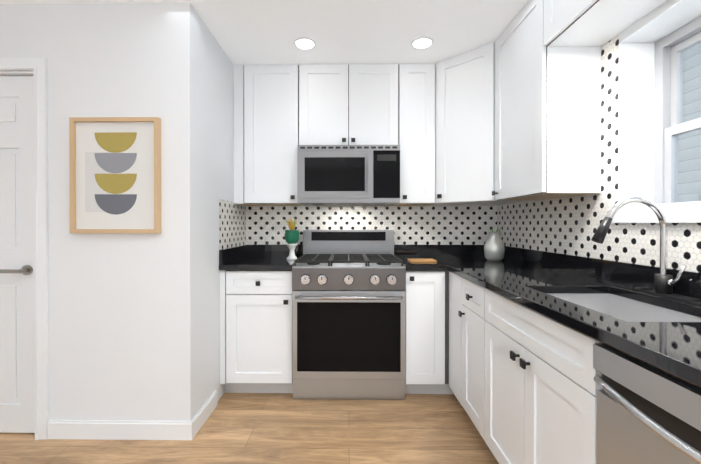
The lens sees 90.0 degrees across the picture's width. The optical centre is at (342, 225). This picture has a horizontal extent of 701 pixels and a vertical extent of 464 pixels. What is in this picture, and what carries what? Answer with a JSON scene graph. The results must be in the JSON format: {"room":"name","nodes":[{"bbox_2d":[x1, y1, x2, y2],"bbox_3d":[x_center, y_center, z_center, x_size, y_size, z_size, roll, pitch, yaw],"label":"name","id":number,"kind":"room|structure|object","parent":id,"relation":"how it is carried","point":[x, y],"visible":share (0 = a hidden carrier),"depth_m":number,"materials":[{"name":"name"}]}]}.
{"room":"kitchen","nodes":[
{"label":"kitchen","id":0,"kind":"room"},
{"bbox_2d":[0,393,498,463],"bbox_3d":[-1.369,1.229,-0.086,5.885,0.080,6.440,0,0,1],"label":"floor","id":1,"kind":"structure","parent":0,"point":[261,428],"depth_m":1.93,"materials":[{"name":"brown wood"}]},
{"bbox_2d":[0,3,233,420],"bbox_3d":[-2.497,-0.027,2.552,3.322,2.410,1.185,0,0,1],"label":"wall block","id":2,"kind":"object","parent":1,"relation":"on","point":[134,326],"visible":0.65,"depth_m":1.94,"materials":[{"name":"white paint"}]},
{"bbox_2d":[0,58,48,439],"bbox_3d":[-2.081,0.128,2.037,0.893,2.104,0.214,0,0,1],"label":"door frame","id":3,"kind":"structure","parent":2,"relation":"attached to","point":[36,69],"depth_m":1.93,"materials":[{"name":"white wood"}]},
{"bbox_2d":[0,76,34,432],"bbox_3d":[-2.082,0.165,1.973,0.735,2.016,0.102,0,0,1],"label":"door","id":4,"kind":"structure","parent":3,"relation":"attached to","point":[17,390],"depth_m":1.98,"materials":[{"name":"white wood"}]},
{"bbox_2d":[69,117,160,232],"bbox_3d":[-1.246,-0.274,1.923,0.485,0.630,0.035,0,0,1],"label":"framed artwork","id":5,"kind":"object","parent":2,"relation":"attached to","point":[114,174],"visible":0.98,"depth_m":1.92,"materials":[{"name":"paper"},{"name":"oak wood"},{"name":"glass"}]},
{"bbox_2d":[47,390,217,439],"bbox_3d":[-2.345,1.130,2.137,3.036,0.100,0.379,0,0,1],"label":"baseboard","id":6,"kind":"structure","parent":2,"relation":"attached to","point":[120,430],"depth_m":1.94,"materials":[{"name":"white wood"}]},
{"bbox_2d":[220,270,292,392],"bbox_3d":[-0.585,0.740,2.677,0.494,0.875,0.648,0,0,1],"label":"base cabinet","id":7,"kind":"object","parent":1,"relation":"on","point":[255,331],"visible":0.9,"depth_m":2.39,"materials":[{"name":"white wood"}]},
{"bbox_2d":[219,256,298,269],"bbox_3d":[-0.585,0.280,2.678,0.494,0.035,0.643,0,0,1],"label":"countertop","id":8,"kind":"structure","parent":7,"relation":"on","point":[250,262],"depth_m":2.43,"materials":[{"name":"black stone"}]},
{"bbox_2d":[219,199,250,264],"bbox_3d":[-0.821,0.041,2.670,0.024,0.444,0.605,0,0,1],"label":"backsplash","id":9,"kind":"structure","parent":8,"relation":"on","point":[234,219],"depth_m":2.67,"materials":[{"name":"tile"}]},
{"bbox_2d":[285,217,298,259],"bbox_3d":[-0.395,0.098,2.727,0.116,0.329,0.116,0,0,1],"label":"plant pot","id":10,"kind":"object","parent":8,"relation":"on","point":[291,237],"visible":1,"depth_m":2.70,"materials":[{"name":"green ceramic"}]},
{"bbox_2d":[292,230,405,399],"bbox_3d":[0.044,0.608,2.634,0.759,1.140,0.716,0,0,1],"label":"range","id":11,"kind":"object","parent":1,"relation":"on","point":[348,313],"visible":1,"depth_m":2.34,"materials":[{"name":"silver metal"}]},
{"bbox_2d":[405,270,453,393],"bbox_3d":[0.867,0.740,2.658,0.881,0.875,0.648,0,0,1],"label":"base cabinet","id":12,"kind":"object","parent":1,"relation":"on","point":[426,331],"visible":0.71,"depth_m":2.38,"materials":[{"name":"white wood"}]},
{"bbox_2d":[398,257,442,269],"bbox_3d":[0.547,0.280,2.660,0.241,0.035,0.648,0,0,1],"label":"countertop","id":13,"kind":"structure","parent":12,"relation":"on","point":[438,265],"depth_m":2.38,"materials":[{"name":"black stone"}]},
{"bbox_2d":[408,259,436,261],"bbox_3d":[0.588,0.257,2.605,0.190,0.012,0.140,0,0,1],"label":"cutting board","id":14,"kind":"object","parent":13,"relation":"on","point":[421,260],"visible":1,"depth_m":2.54,"materials":[{"name":"brown wood"}]},
{"bbox_2d":[431,257,700,387],"bbox_3d":[0.983,0.286,1.329,0.614,0.035,3.298,0,0,1],"label":"countertop","id":15,"kind":"structure","parent":12,"relation":"on","point":[673,348],"depth_m":1.18,"materials":[{"name":"black stone"}]},
{"bbox_2d":[484,226,504,260],"bbox_3d":[1.144,0.127,2.647,0.148,0.272,0.148,0,0,1],"label":"vase","id":16,"kind":"object","parent":15,"relation":"on","point":[494,248],"visible":1,"depth_m":2.60,"materials":[{"name":"silver metal"}]},
{"bbox_2d":[546,293,700,343],"bbox_3d":[0.994,0.387,1.273,0.407,0.166,0.607,0,0,1],"label":"sink basin","id":17,"kind":"object","parent":15,"relation":"in","point":[623,308],"visible":0.06,"depth_m":1.47,"materials":[{"name":"silver metal"}]},
{"bbox_2d":[591,197,700,305],"bbox_3d":[1.111,0.079,1.317,0.302,0.379,0.300,0,0,1],"label":"faucet","id":18,"kind":"object","parent":15,"relation":"on","point":[664,282],"visible":0.98,"depth_m":1.34,"materials":[{"name":"silver metal"}]},
{"bbox_2d":[449,272,485,439],"bbox_3d":[0.990,0.743,2.054,0.618,0.875,0.612,0,0,1],"label":"base cabinet","id":19,"kind":"object","parent":1,"relation":"on","point":[467,320],"visible":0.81,"depth_m":2.00,"materials":[{"name":"white wood"}]},
{"bbox_2d":[485,289,602,463],"bbox_3d":[0.981,0.749,1.354,0.618,0.868,0.784,0,0,1],"label":"base cabinet","id":20,"kind":"object","parent":1,"relation":"on","point":[542,386],"visible":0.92,"depth_m":1.28,"materials":[{"name":"white wood"}]},
{"bbox_2d":[593,344,700,463],"bbox_3d":[0.963,0.750,0.657,0.638,0.872,0.607,0,0,1],"label":"dishwasher","id":21,"kind":"object","parent":1,"relation":"on","point":[647,413],"visible":0.96,"depth_m":0.81,"materials":[{"name":"silver metal"}]},
{"bbox_2d":[0,0,527,64],"bbox_3d":[-1.369,-1.251,-0.096,5.885,0.060,6.440,0,0,1],"label":"ceiling","id":22,"kind":"structure","parent":0,"point":[260,32],"depth_m":2.17,"materials":[{"name":"white paint"}]},
{"bbox_2d":[294,37,315,49],"bbox_3d":[-0.255,-1.226,2.364,0.150,0.008,0.150,0,0,1],"label":"recessed light","id":23,"kind":"object","parent":22,"relation":"in","point":[304,43],"visible":1,"depth_m":2.35,"materials":[{"name":"white plastic"}]},
{"bbox_2d":[411,37,433,48],"bbox_3d":[0.534,-1.226,2.353,0.150,0.008,0.150,0,0,1],"label":"recessed light","id":24,"kind":"object","parent":22,"relation":"in","point":[421,42],"visible":1,"depth_m":2.34,"materials":[{"name":"white plastic"}]},
{"bbox_2d":[251,206,494,256],"bbox_3d":[0.222,0.040,2.977,2.099,0.444,0.024,0,0,1],"label":"backsplash","id":25,"kind":"structure","parent":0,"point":[419,231],"depth_m":2.98,"materials":[{"name":"tile"}]},
{"bbox_2d":[608,0,700,205],"bbox_3d":[1.403,-0.016,-0.127,0.260,2.410,6.200,0,0,1],"label":"wall","id":26,"kind":"structure","parent":0,"point":[638,39],"depth_m":1.65,"materials":[{"name":"white paint"}]},
{"bbox_2d":[426,42,529,205],"bbox_3d":[1.006,-0.700,2.656,0.604,1.062,0.636,0,0,1],"label":"upper cabinet","id":27,"kind":"object","parent":26,"relation":"attached to","point":[465,129],"visible":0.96,"depth_m":2.49,"materials":[{"name":"white wood"}]},
{"bbox_2d":[492,0,600,200],"bbox_3d":[1.140,-0.697,2.048,0.320,1.063,0.574,0,0,1],"label":"upper cabinet","id":28,"kind":"object","parent":26,"relation":"attached to","point":[547,122],"visible":1,"depth_m":1.78,"materials":[{"name":"white wood"}]},
{"bbox_2d":[495,35,700,298],"bbox_3d":[1.279,-0.314,1.322,0.024,1.165,3.298,0,0,1],"label":"backsplash","id":29,"kind":"structure","parent":26,"relation":"attached to","point":[557,234],"depth_m":1.73,"materials":[{"name":"tile"}]},
{"bbox_2d":[544,0,666,46],"bbox_3d":[1.128,-1.060,1.140,0.320,0.328,1.236,0,0,1],"label":"upper cabinet","id":30,"kind":"object","parent":26,"relation":"attached to","point":[574,23],"visible":1,"depth_m":1.57,"materials":[{"name":"white wood"}]},
{"bbox_2d":[611,16,700,222],"bbox_3d":[1.402,-0.422,1.315,0.248,0.867,0.720,0,0,1],"label":"window","id":31,"kind":"structure","parent":26,"relation":"in","point":[670,126],"depth_m":1.57,"materials":[{"name":"white plastic"}]},
{"bbox_3d":[0.343,-0.029,3.047,2.543,2.410,0.120,0,0,1],"label":"wall","id":32,"kind":"structure","parent":0,"visible":0},
{"bbox_2d":[234,64,303,205],"bbox_3d":[-0.583,-0.700,2.818,0.494,1.063,0.354,0,0,1],"label":"upper cabinet","id":33,"kind":"object","parent":32,"relation":"attached to","point":[266,120],"visible":0.96,"depth_m":2.68,"materials":[{"name":"white wood"}]},
{"bbox_2d":[299,64,397,144],"bbox_3d":[0.046,-0.915,2.809,0.759,0.632,0.354,0,0,1],"label":"upper cabinet","id":34,"kind":"object","parent":32,"relation":"attached to","point":[347,104],"visible":0.81,"depth_m":2.67,"materials":[{"name":"white wood"}]},
{"bbox_2d":[297,145,399,205],"bbox_3d":[0.045,-0.383,2.764,0.759,0.432,0.448,0,0,1],"label":"over-the-range microwave","id":35,"kind":"object","parent":34,"relation":"attached to","point":[348,175],"visible":1,"depth_m":2.58,"materials":[{"name":"silver metal"}]},
{"bbox_2d":[393,64,434,205],"bbox_3d":[0.567,-0.700,2.803,0.276,1.063,0.354,0,0,1],"label":"upper cabinet","id":36,"kind":"object","parent":32,"relation":"attached to","point":[416,112],"visible":0.98,"depth_m":2.66,"materials":[{"name":"white wood"}]},
{"label":"outside","id":37,"kind":"structure","parent":0,"visible":0},
{"bbox_2d":[678,43,700,201],"bbox_3d":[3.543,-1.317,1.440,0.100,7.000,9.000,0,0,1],"label":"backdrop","id":38,"kind":"structure","parent":37,"point":[683,162],"depth_m":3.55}
]}

